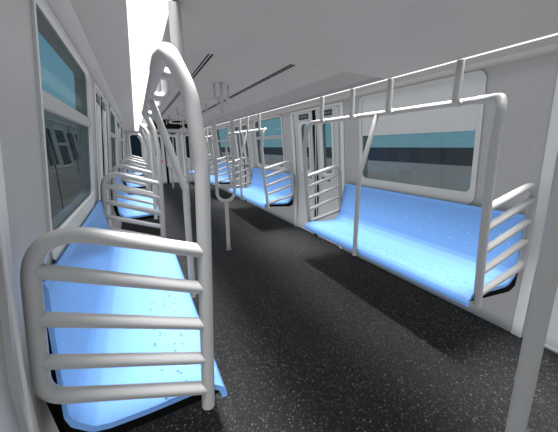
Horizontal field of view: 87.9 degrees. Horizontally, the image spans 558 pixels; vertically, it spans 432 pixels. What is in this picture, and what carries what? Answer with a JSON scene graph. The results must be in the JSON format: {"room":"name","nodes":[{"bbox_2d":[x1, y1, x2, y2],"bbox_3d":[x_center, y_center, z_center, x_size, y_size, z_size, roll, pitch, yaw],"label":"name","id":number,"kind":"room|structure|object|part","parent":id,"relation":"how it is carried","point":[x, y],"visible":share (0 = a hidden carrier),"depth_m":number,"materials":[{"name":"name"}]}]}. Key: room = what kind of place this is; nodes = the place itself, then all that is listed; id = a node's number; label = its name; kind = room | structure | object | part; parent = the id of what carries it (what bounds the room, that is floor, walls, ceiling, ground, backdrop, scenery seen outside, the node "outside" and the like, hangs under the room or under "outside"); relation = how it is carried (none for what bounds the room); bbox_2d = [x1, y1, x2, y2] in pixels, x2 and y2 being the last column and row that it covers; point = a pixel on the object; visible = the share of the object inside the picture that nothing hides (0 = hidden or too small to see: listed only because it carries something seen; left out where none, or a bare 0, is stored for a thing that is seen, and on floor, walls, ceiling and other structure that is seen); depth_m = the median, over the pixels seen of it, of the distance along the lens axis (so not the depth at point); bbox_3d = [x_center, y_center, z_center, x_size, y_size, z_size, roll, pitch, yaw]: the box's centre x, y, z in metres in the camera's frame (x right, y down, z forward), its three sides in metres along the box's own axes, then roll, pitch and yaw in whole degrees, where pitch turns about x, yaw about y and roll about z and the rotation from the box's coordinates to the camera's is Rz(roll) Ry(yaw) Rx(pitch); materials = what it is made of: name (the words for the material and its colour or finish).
{"room":"train carriage","nodes":[
{"label":"train carriage","id":0,"kind":"room"},
{"bbox_2d":[0,0,125,431],"bbox_3d":[-2.602,-0.676,4.598,0.139,1.977,13.800,-6,15,-25],"label":"wall","id":1,"kind":"structure","parent":0,"point":[20,140],"depth_m":0.90,"materials":[{"name":"white plastic"}]},
{"bbox_2d":[0,143,38,431],"bbox_3d":[-0.441,0.388,0.217,0.167,1.945,1.390,-6,15,-25],"label":"door","id":2,"kind":"structure","parent":1,"relation":"in","point":[17,413],"depth_m":0.78,"materials":[{"name":"grey metal"}]},
{"bbox_3d":[-0.575,0.322,0.523,0.108,1.890,0.559,-6,15,-25],"label":"moulding","id":3,"kind":"part","parent":2,"relation":"part of","materials":[{"name":"grey"}]},
{"bbox_2d":[46,0,127,130],"bbox_3d":[-2.501,-1.648,4.416,0.088,0.038,13.800,-6,15,-25],"label":"trim","id":4,"kind":"structure","parent":1,"relation":"attached to","point":[63,10],"depth_m":1.63,"materials":[{"name":"grey plastic"}]},
{"bbox_2d":[93,81,114,227],"bbox_3d":[-1.950,-0.342,3.266,0.167,1.945,1.390,-6,15,-25],"label":"door","id":5,"kind":"structure","parent":1,"relation":"in","point":[100,103],"depth_m":3.08,"materials":[{"name":"grey metal"}]},
{"bbox_3d":[-1.765,-1.136,2.826,0.013,0.075,0.280,-6,15,-25],"label":"label plate","id":6,"kind":"part","parent":5,"relation":"part of","materials":[{"name":"black"}]},
{"bbox_3d":[-1.804,-0.272,3.007,0.108,1.890,0.559,-6,15,-25],"label":"moulding","id":7,"kind":"part","parent":5,"relation":"part of","materials":[{"name":"grey metal"}]},
{"bbox_3d":[-2.084,-0.407,3.573,0.108,1.890,0.559,-6,15,-25],"label":"moulding","id":8,"kind":"part","parent":5,"relation":"part of","materials":[{"name":"grey"}]},
{"bbox_2d":[20,0,214,409],"bbox_3d":[-0.938,-0.187,1.773,0.718,1.570,2.110,-6,15,-25],"label":"handrail","id":9,"kind":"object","parent":1,"relation":"in","point":[44,21],"depth_m":0.98,"materials":[{"name":"grey metal"}]},
{"bbox_3d":[-0.899,-0.178,1.795,0.631,1.542,2.110,-6,15,-25],"label":"grab rail","id":10,"kind":"part","parent":9,"relation":"part of","materials":[{"name":"silver metal"}]},
{"bbox_3d":[-0.778,-0.703,1.729,0.044,0.044,1.660,-6,15,-25],"label":"overhead rail","id":11,"kind":"part","parent":9,"relation":"part of","materials":[{"name":"grey metal"}]},
{"bbox_3d":[-1.154,-0.284,2.668,0.116,1.303,0.345,-2,14,-9],"label":"corner post","id":12,"kind":"part","parent":9,"relation":"part of","materials":[{"name":"grey metal"}]},
{"bbox_3d":[-0.666,-0.065,1.834,0.201,1.303,0.042,-6,15,-25],"label":"post","id":13,"kind":"part","parent":9,"relation":"part of","materials":[{"name":"grey metal"}]},
{"bbox_3d":[-0.375,0.093,1.094,0.116,1.303,0.345,-12,18,-41],"label":"corner post","id":14,"kind":"part","parent":9,"relation":"part of","materials":[{"name":"grey metal"}]},
{"bbox_2d":[116,117,122,182],"bbox_3d":[-3.417,-1.050,6.228,0.167,1.945,1.390,-6,15,-25],"label":"door","id":15,"kind":"structure","parent":1,"relation":"in","point":[119,157],"depth_m":6.07,"materials":[{"name":"grey metal"}]},
{"bbox_2d":[123,127,127,193],"bbox_3d":[-4.883,-1.758,9.190,0.167,1.945,1.390,-6,15,-25],"label":"door","id":16,"kind":"structure","parent":1,"relation":"in","point":[123,127],"depth_m":9.14,"materials":[{"name":"grey metal"}]},
{"bbox_2d":[109,106,158,218],"bbox_3d":[-2.405,-0.896,4.735,0.718,1.570,2.110,-6,15,-25],"label":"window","id":17,"kind":"structure","parent":1,"relation":"in","point":[113,134],"depth_m":4.06,"materials":[{"name":"grey metal"}]},
{"bbox_3d":[-2.365,-0.886,4.757,0.631,1.542,2.110,-6,15,-25],"label":"grab rail","id":18,"kind":"part","parent":17,"relation":"part of","materials":[{"name":"silver metal"}]},
{"bbox_3d":[-2.620,-0.992,5.630,0.116,1.303,0.345,-2,14,-9],"label":"corner post","id":19,"kind":"part","parent":17,"relation":"part of","materials":[{"name":"grey metal"}]},
{"bbox_3d":[-1.841,-0.616,4.056,0.116,1.303,0.345,-12,18,-41],"label":"corner post","id":20,"kind":"part","parent":17,"relation":"part of","materials":[{"name":"grey metal"}]},
{"bbox_3d":[-2.132,-0.773,4.796,0.201,1.303,0.042,-6,15,-25],"label":"post","id":21,"kind":"part","parent":17,"relation":"part of","materials":[{"name":"grey metal"}]},
{"bbox_2d":[122,163,145,188],"bbox_3d":[-3.868,-1.119,7.848,0.596,0.543,2.060,-6,15,-25],"label":"bench","id":22,"kind":"object","parent":1,"relation":"attached to","point":[125,183],"visible":0.2,"depth_m":7.05,"materials":[{"name":"blue plastic"}]},
{"bbox_2d":[42,200,226,431],"bbox_3d":[-0.924,0.303,1.900,0.596,0.543,2.035,-6,15,-25],"label":"bench","id":23,"kind":"object","parent":1,"relation":"attached to","point":[59,296],"visible":0.59,"depth_m":1.33,"materials":[{"name":"blue plastic"}]},
{"bbox_2d":[111,177,158,222],"bbox_3d":[-2.393,-0.407,4.869,0.596,0.543,2.060,-6,15,-25],"label":"bench","id":24,"kind":"object","parent":1,"relation":"attached to","point":[121,212],"visible":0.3,"depth_m":4.27,"materials":[{"name":"blue plastic"}]},
{"bbox_2d":[127,161,143,175],"bbox_3d":[-5.111,-1.720,10.359,0.596,0.543,0.990,-6,15,-25],"label":"bench","id":25,"kind":"object","parent":1,"relation":"attached to","point":[137,173],"visible":0.18,"depth_m":10.28,"materials":[{"name":"blue plastic"}]},
{"bbox_2d":[121,124,150,188],"bbox_3d":[-3.879,-1.608,7.714,0.718,1.570,2.110,-6,15,-25],"label":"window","id":26,"kind":"structure","parent":1,"relation":"in","point":[122,140],"depth_m":7.03,"materials":[{"name":"grey metal"}]},
{"bbox_3d":[-3.840,-1.599,7.736,0.631,1.542,2.110,-6,15,-25],"label":"grab rail","id":27,"kind":"part","parent":26,"relation":"part of","materials":[{"name":"silver metal"}]},
{"bbox_3d":[-4.095,-1.704,8.609,0.116,1.303,0.345,-2,14,-9],"label":"corner post","id":28,"kind":"part","parent":26,"relation":"part of","materials":[{"name":"grey metal"}]},
{"bbox_3d":[-3.316,-1.328,7.035,0.116,1.303,0.345,-12,18,-41],"label":"corner post","id":29,"kind":"part","parent":26,"relation":"part of","materials":[{"name":"grey"}]},
{"bbox_2d":[70,0,134,130],"bbox_3d":[-2.369,-1.667,4.477,0.205,0.030,13.800,-6,15,-25],"label":"ceiling","id":30,"kind":"structure","parent":0,"point":[104,23],"depth_m":1.62,"materials":[{"name":"white plastic"}]},
{"bbox_2d":[126,0,170,130],"bbox_3d":[-2.143,-1.632,4.426,0.156,0.059,13.500,-6,15,-25],"label":"light strip","id":31,"kind":"object","parent":30,"relation":"attached to","point":[147,19],"visible":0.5,"depth_m":1.49,"materials":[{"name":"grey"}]},
{"bbox_2d":[126,130,194,181],"bbox_3d":[-4.378,-2.396,11.205,3.000,2.350,0.040,-6,15,-25],"label":"wall","id":32,"kind":"structure","parent":0,"point":[187,161],"depth_m":11.35,"materials":[{"name":"grey plastic"}]},
{"bbox_2d":[129,134,142,159],"bbox_3d":[-5.275,-2.546,10.691,0.420,0.940,0.020,-6,15,-25],"label":"window","id":33,"kind":"structure","parent":32,"relation":"in","point":[134,142],"depth_m":10.67,"materials":[{"name":"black glass"}]},
{"bbox_2d":[144,132,185,183],"bbox_3d":[-4.356,-2.264,11.190,1.360,2.000,0.060,-6,15,-25],"label":"door","id":34,"kind":"structure","parent":32,"relation":"in","point":[166,172],"depth_m":11.26,"materials":[{"name":"grey metal"}]},
{"bbox_3d":[-4.109,-2.669,11.206,0.240,0.760,0.005,-6,15,-25],"label":"pane","id":35,"kind":"part","parent":34,"relation":"part of","materials":[{"name":"clear glass"}]},
{"bbox_2d":[184,135,191,158],"bbox_3d":[-3.603,-2.733,11.473,0.250,0.940,0.020,-6,15,-25],"label":"window","id":36,"kind":"structure","parent":32,"relation":"in","point":[186,138],"depth_m":11.46,"materials":[{"name":"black glass"}]},
{"bbox_3d":[-3.605,-2.734,11.477,0.170,0.860,0.012,-6,15,-25],"label":"pane","id":37,"kind":"part","parent":36,"relation":"part of","materials":[{"name":"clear glass"}]},
{"bbox_2d":[151,52,342,121],"bbox_3d":[-1.510,-1.967,5.184,1.320,0.155,7.420,-6,15,-25],"label":"ceiling","id":38,"kind":"structure","parent":0,"point":[238,73],"depth_m":3.24,"materials":[{"name":"grey plastic"}]},
{"bbox_2d":[149,120,187,128],"bbox_3d":[-3.094,-2.644,8.380,1.260,0.246,0.158,-6,15,-25],"label":"display panel","id":39,"kind":"object","parent":38,"relation":"attached to","point":[168,125],"visible":0.31,"depth_m":8.32,"materials":[{"name":"black plastic"}]},
{"bbox_2d":[166,112,186,124],"bbox_3d":[-2.601,-2.457,7.395,0.431,0.180,1.778,-6,15,-25],"label":"rail","id":40,"kind":"object","parent":38,"relation":"hanging from","point":[178,119],"visible":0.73,"depth_m":7.15,"materials":[{"name":"grey metal"}]},
{"bbox_3d":[-2.450,-2.311,7.107,0.431,0.031,1.081,-6,15,-25],"label":"rail","id":41,"kind":"part","parent":40,"relation":"part of","materials":[{"name":"grey metal"}]},
{"bbox_2d":[161,54,213,115],"bbox_3d":[-1.922,-2.002,5.143,0.044,0.012,6.280,-6,15,-25],"label":"ceiling slot","id":42,"kind":"object","parent":38,"relation":"attached to","point":[208,59],"visible":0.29,"depth_m":2.95,"materials":[{"name":"black metal"}]},
{"bbox_2d":[176,84,232,118],"bbox_3d":[-1.361,-1.858,4.890,0.431,0.180,2.901,-6,15,-25],"label":"rail","id":43,"kind":"object","parent":38,"relation":"hanging from","point":[214,93],"visible":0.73,"depth_m":3.94,"materials":[{"name":"grey metal"}]},
{"bbox_3d":[-1.361,-1.785,4.908,0.431,0.031,2.901,-6,15,-25],"label":"rail","id":44,"kind":"part","parent":43,"relation":"part of","materials":[{"name":"grey metal"}]},
{"bbox_2d":[202,64,294,112],"bbox_3d":[-1.228,-2.079,5.468,0.044,0.012,6.280,-6,15,-25],"label":"ceiling slot","id":45,"kind":"object","parent":38,"relation":"attached to","point":[264,79],"visible":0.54,"depth_m":3.43,"materials":[{"name":"black metal"}]},
{"bbox_2d":[121,182,557,431],"bbox_3d":[-1.376,0.172,5.408,2.940,0.050,13.800,-6,15,-25],"label":"floor","id":46,"kind":"structure","parent":0,"point":[310,334],"depth_m":2.09,"materials":[{"name":"black rubber"}]},
{"bbox_2d":[165,130,173,188],"bbox_3d":[-3.649,-1.896,9.768,0.279,1.946,0.072,-6,15,-25],"label":"stanchion","id":47,"kind":"object","parent":46,"relation":"on","point":[168,130],"visible":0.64,"depth_m":9.72,"materials":[{"name":"grey metal"}]},
{"bbox_2d":[178,114,192,205],"bbox_3d":[-2.174,-1.288,6.764,0.279,2.160,0.072,-6,15,-25],"label":"stanchion","id":48,"kind":"object","parent":46,"relation":"on","point":[183,127],"visible":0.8,"depth_m":6.70,"materials":[{"name":"grey metal"}]},
{"bbox_2d":[212,83,235,249],"bbox_3d":[-0.708,-0.580,3.802,0.279,2.160,0.072,-6,15,-25],"label":"stanchion","id":49,"kind":"object","parent":46,"relation":"on","point":[222,112],"visible":1,"depth_m":3.76,"materials":[{"name":"grey metal"}]},
{"bbox_2d":[505,158,557,431],"bbox_3d":[0.784,0.238,0.856,0.178,1.943,0.090,-6,15,-25],"label":"stanchion","id":50,"kind":"object","parent":46,"relation":"on","point":[545,284],"visible":1,"depth_m":0.85,"materials":[{"name":"grey metal"}]},
{"bbox_2d":[142,0,557,132],"bbox_3d":[-1.376,-1.788,4.940,1.690,0.120,13.800,-6,15,-25],"label":"ceiling","id":51,"kind":"structure","parent":0,"point":[385,39],"depth_m":1.41,"materials":[{"name":"white plastic"}]},
{"bbox_2d":[204,35,557,130],"bbox_3d":[-0.383,-1.889,5.407,0.205,0.030,13.800,-6,15,-25],"label":"trim","id":52,"kind":"structure","parent":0,"point":[551,40],"depth_m":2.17,"materials":[{"name":"white plastic"}]},
{"bbox_2d":[207,33,557,127],"bbox_3d":[-0.478,-1.819,5.205,0.156,0.059,13.500,-6,15,-25],"label":"light strip","id":53,"kind":"object","parent":52,"relation":"attached to","point":[554,34],"visible":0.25,"depth_m":2.00,"materials":[{"name":"grey plastic"}]},
{"bbox_2d":[208,53,557,331],"bbox_3d":[-0.105,-0.956,5.768,0.139,1.977,13.800,-6,15,-25],"label":"wall","id":54,"kind":"structure","parent":0,"point":[528,85],"depth_m":2.10,"materials":[{"name":"white plastic"}]},
{"bbox_2d":[205,130,219,187],"bbox_3d":[-2.370,-2.039,10.367,0.167,1.945,1.390,-6,15,-25],"label":"door","id":55,"kind":"structure","parent":54,"relation":"in","point":[209,132],"depth_m":10.66,"materials":[{"name":"grey metal"}]},
{"bbox_2d":[204,126,231,184],"bbox_3d":[-1.870,-1.833,8.655,0.771,1.570,2.110,-6,15,-25],"label":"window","id":56,"kind":"structure","parent":54,"relation":"in","point":[217,129],"depth_m":8.24,"materials":[{"name":"grey metal"}]},
{"bbox_3d":[-1.684,-1.493,7.741,0.135,1.310,0.299,2,14,10],"label":"corner post","id":57,"kind":"part","parent":56,"relation":"part of","materials":[{"name":"grey metal"}]},
{"bbox_3d":[-1.940,-1.812,8.626,0.615,1.542,2.110,-6,15,-25],"label":"grab rail","id":58,"kind":"part","parent":56,"relation":"part of","materials":[{"name":"silver metal"}]},
{"bbox_2d":[210,161,232,184],"bbox_3d":[-1.902,-1.339,8.769,0.616,0.543,2.060,-6,15,-25],"label":"bench","id":59,"kind":"object","parent":54,"relation":"attached to","point":[212,177],"visible":0.39,"depth_m":8.67,"materials":[{"name":"blue plastic"}]},
{"bbox_2d":[234,123,254,205],"bbox_3d":[-0.904,-1.331,7.405,0.167,1.945,1.390,-6,15,-25],"label":"door","id":60,"kind":"structure","parent":54,"relation":"in","point":[241,137],"depth_m":7.35,"materials":[{"name":"grey metal"}]},
{"bbox_3d":[-0.785,-1.258,7.133,0.108,1.890,0.559,-6,15,-25],"label":"moulding","id":61,"kind":"part","parent":60,"relation":"part of","materials":[{"name":"grey metal"}]},
{"bbox_2d":[225,114,293,208],"bbox_3d":[-0.395,-1.121,5.676,0.771,1.570,2.110,-6,15,-25],"label":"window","id":62,"kind":"structure","parent":54,"relation":"in","point":[257,138],"depth_m":5.32,"materials":[{"name":"grey metal"}]},
{"bbox_3d":[-1.036,-1.180,6.432,0.299,1.310,0.135,7,15,28],"label":"corner post","id":63,"kind":"part","parent":62,"relation":"part of","materials":[{"name":"grey metal"}]},
{"bbox_3d":[-0.672,-0.973,5.631,0.203,1.303,0.042,-6,15,-25],"label":"post","id":64,"kind":"part","parent":62,"relation":"part of","materials":[{"name":"grey"}]},
{"bbox_3d":[-0.577,-1.598,5.472,0.044,0.044,1.660,-6,15,-25],"label":"overhead rail","id":65,"kind":"part","parent":62,"relation":"part of","materials":[{"name":"grey metal"}]},
{"bbox_3d":[-0.465,-1.099,5.646,0.615,1.542,2.110,-6,15,-25],"label":"grab rail","id":66,"kind":"part","parent":62,"relation":"part of","materials":[{"name":"silver metal"}]},
{"bbox_3d":[-0.209,-0.780,4.761,0.135,1.310,0.299,2,14,10],"label":"corner post","id":67,"kind":"part","parent":62,"relation":"part of","materials":[{"name":"grey"}]},
{"bbox_2d":[229,167,294,208],"bbox_3d":[-0.427,-0.627,5.789,0.616,0.543,2.060,-6,15,-25],"label":"bench","id":68,"kind":"object","parent":54,"relation":"attached to","point":[254,193],"visible":0.83,"depth_m":5.58,"materials":[{"name":"blue plastic"}]},
{"bbox_3d":[-0.444,-0.489,5.814,0.556,0.264,2.052,-6,15,-25],"label":"seat","id":69,"kind":"part","parent":68,"relation":"part of","materials":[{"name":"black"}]},
{"bbox_2d":[290,101,344,248],"bbox_3d":[0.563,-0.623,4.443,0.167,1.945,1.390,-6,15,-25],"label":"door","id":70,"kind":"structure","parent":54,"relation":"in","point":[299,119],"depth_m":4.36,"materials":[{"name":"grey metal"}]},
{"bbox_3d":[0.401,-0.685,4.737,0.108,1.890,0.559,-6,15,-25],"label":"moulding","id":71,"kind":"part","parent":70,"relation":"part of","materials":[{"name":"grey"}]},
{"bbox_3d":[0.377,-1.530,4.477,0.013,0.075,0.280,-6,15,-25],"label":"label plate","id":72,"kind":"part","parent":70,"relation":"part of","materials":[{"name":"black"}]},
{"bbox_3d":[0.681,-0.550,4.171,0.108,1.890,0.559,-6,15,-25],"label":"moulding","id":73,"kind":"part","parent":70,"relation":"part of","materials":[{"name":"grey metal"}]},
{"bbox_3d":[0.637,-1.405,3.951,0.013,0.075,0.280,-6,15,-25],"label":"label plate","id":74,"kind":"part","parent":70,"relation":"part of","materials":[{"name":"black"}]},
{"bbox_2d":[305,184,524,306],"bbox_3d":[1.042,0.083,2.821,0.616,0.543,2.035,-6,15,-25],"label":"bench","id":75,"kind":"object","parent":54,"relation":"attached to","point":[431,243],"visible":0.92,"depth_m":2.56,"materials":[{"name":"blue plastic"}]},
{"bbox_3d":[1.026,0.221,2.846,0.556,0.264,2.027,-6,15,-25],"label":"seat","id":76,"kind":"part","parent":75,"relation":"part of","materials":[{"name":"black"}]},
{"bbox_2d":[302,59,537,306],"bbox_3d":[1.071,-0.412,2.714,0.771,1.570,2.110,-6,15,-25],"label":"handrail","id":77,"kind":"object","parent":54,"relation":"in","point":[467,117],"depth_m":2.37,"materials":[{"name":"grey metal"}]},
{"bbox_3d":[0.430,-0.472,3.470,0.299,1.310,0.135,7,15,28],"label":"corner post","id":78,"kind":"part","parent":77,"relation":"part of","materials":[{"name":"grey metal"}]},
{"bbox_3d":[0.794,-0.264,2.669,0.203,1.303,0.042,-6,15,-25],"label":"post","id":79,"kind":"part","parent":77,"relation":"part of","materials":[{"name":"grey metal"}]},
{"bbox_3d":[0.889,-0.890,2.510,0.044,0.044,1.660,-6,15,-25],"label":"overhead rail","id":80,"kind":"part","parent":77,"relation":"part of","materials":[{"name":"grey metal"}]},
{"bbox_3d":[1.001,-0.391,2.684,0.615,1.542,2.110,-6,15,-25],"label":"grab rail","id":81,"kind":"part","parent":77,"relation":"part of","materials":[{"name":"silver metal"}]},
{"bbox_3d":[1.247,-0.998,2.775,0.056,0.401,1.302,-6,15,-25],"label":"display panel","id":82,"kind":"part","parent":77,"relation":"part of","materials":[{"name":"white plastic"}]},
{"bbox_3d":[1.257,-0.072,1.799,0.135,1.310,0.299,2,14,10],"label":"corner post","id":83,"kind":"part","parent":77,"relation":"part of","materials":[{"name":"grey metal"}]},
{"bbox_2d":[511,75,557,353],"bbox_3d":[2.072,0.106,1.394,0.167,1.945,1.390,-6,15,-25],"label":"door","id":84,"kind":"structure","parent":54,"relation":"in","point":[551,150],"depth_m":2.00,"materials":[{"name":"grey metal"}]},
{"bbox_3d":[1.911,0.044,1.687,0.108,1.890,0.559,-6,15,-25],"label":"moulding","id":85,"kind":"part","parent":84,"relation":"part of","materials":[{"name":"grey metal"}]},
{"label":"outside","id":86,"kind":"structure","parent":0,"visible":0},
{"bbox_2d":[212,152,556,353],"bbox_3d":[-14.029,-12.677,64.199,47.400,0.200,190.000,-6,15,-25],"label":"ground","id":87,"kind":"structure","parent":86,"point":[436,175],"depth_m":28.92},
{"bbox_2d":[44,110,79,217],"bbox_3d":[-8.855,-1.805,10.020,3.012,3.850,38.000,-6,15,-25],"label":"train","id":88,"kind":"object","parent":87,"relation":"on","point":[60,132],"visible":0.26,"depth_m":8.97,"materials":[{"name":"grey"}]},
{"bbox_3d":[-6.167,-1.831,7.659,0.136,1.000,0.340,-6,15,-25],"label":"pane","id":89,"kind":"part","parent":88,"relation":"part of","materials":[{"name":"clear glass"}]},
{"bbox_3d":[-6.453,-1.970,8.237,0.136,1.000,0.340,-6,15,-25],"label":"pane","id":90,"kind":"part","parent":88,"relation":"part of","materials":[{"name":"clear glass"}]},
{"bbox_3d":[-7.088,-2.575,9.370,0.073,0.390,1.150,-6,15,-25],"label":"pane","id":91,"kind":"part","parent":88,"relation":"part of","materials":[{"name":"clear glass"}]},
{"bbox_3d":[-7.035,-2.011,9.530,0.094,0.600,1.150,-6,15,-25],"label":"pane","id":92,"kind":"part","parent":88,"relation":"part of","materials":[{"name":"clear glass"}]},
{"bbox_3d":[-7.641,-2.544,10.638,0.136,1.000,0.340,-6,15,-25],"label":"pane","id":93,"kind":"part","parent":88,"relation":"part of","materials":[{"name":"clear glass"}]},
{"bbox_3d":[-7.928,-2.682,11.216,0.136,1.000,0.340,-6,15,-25],"label":"pane","id":94,"kind":"part","parent":88,"relation":"part of","materials":[{"name":"clear glass"}]},
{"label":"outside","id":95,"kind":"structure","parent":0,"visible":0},
{"bbox_2d":[221,147,473,165],"bbox_3d":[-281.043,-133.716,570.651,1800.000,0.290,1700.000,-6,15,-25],"label":"ground","id":96,"kind":"structure","parent":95,"point":[442,156],"depth_m":96.50,"materials":[{"name":"black"}]}
]}

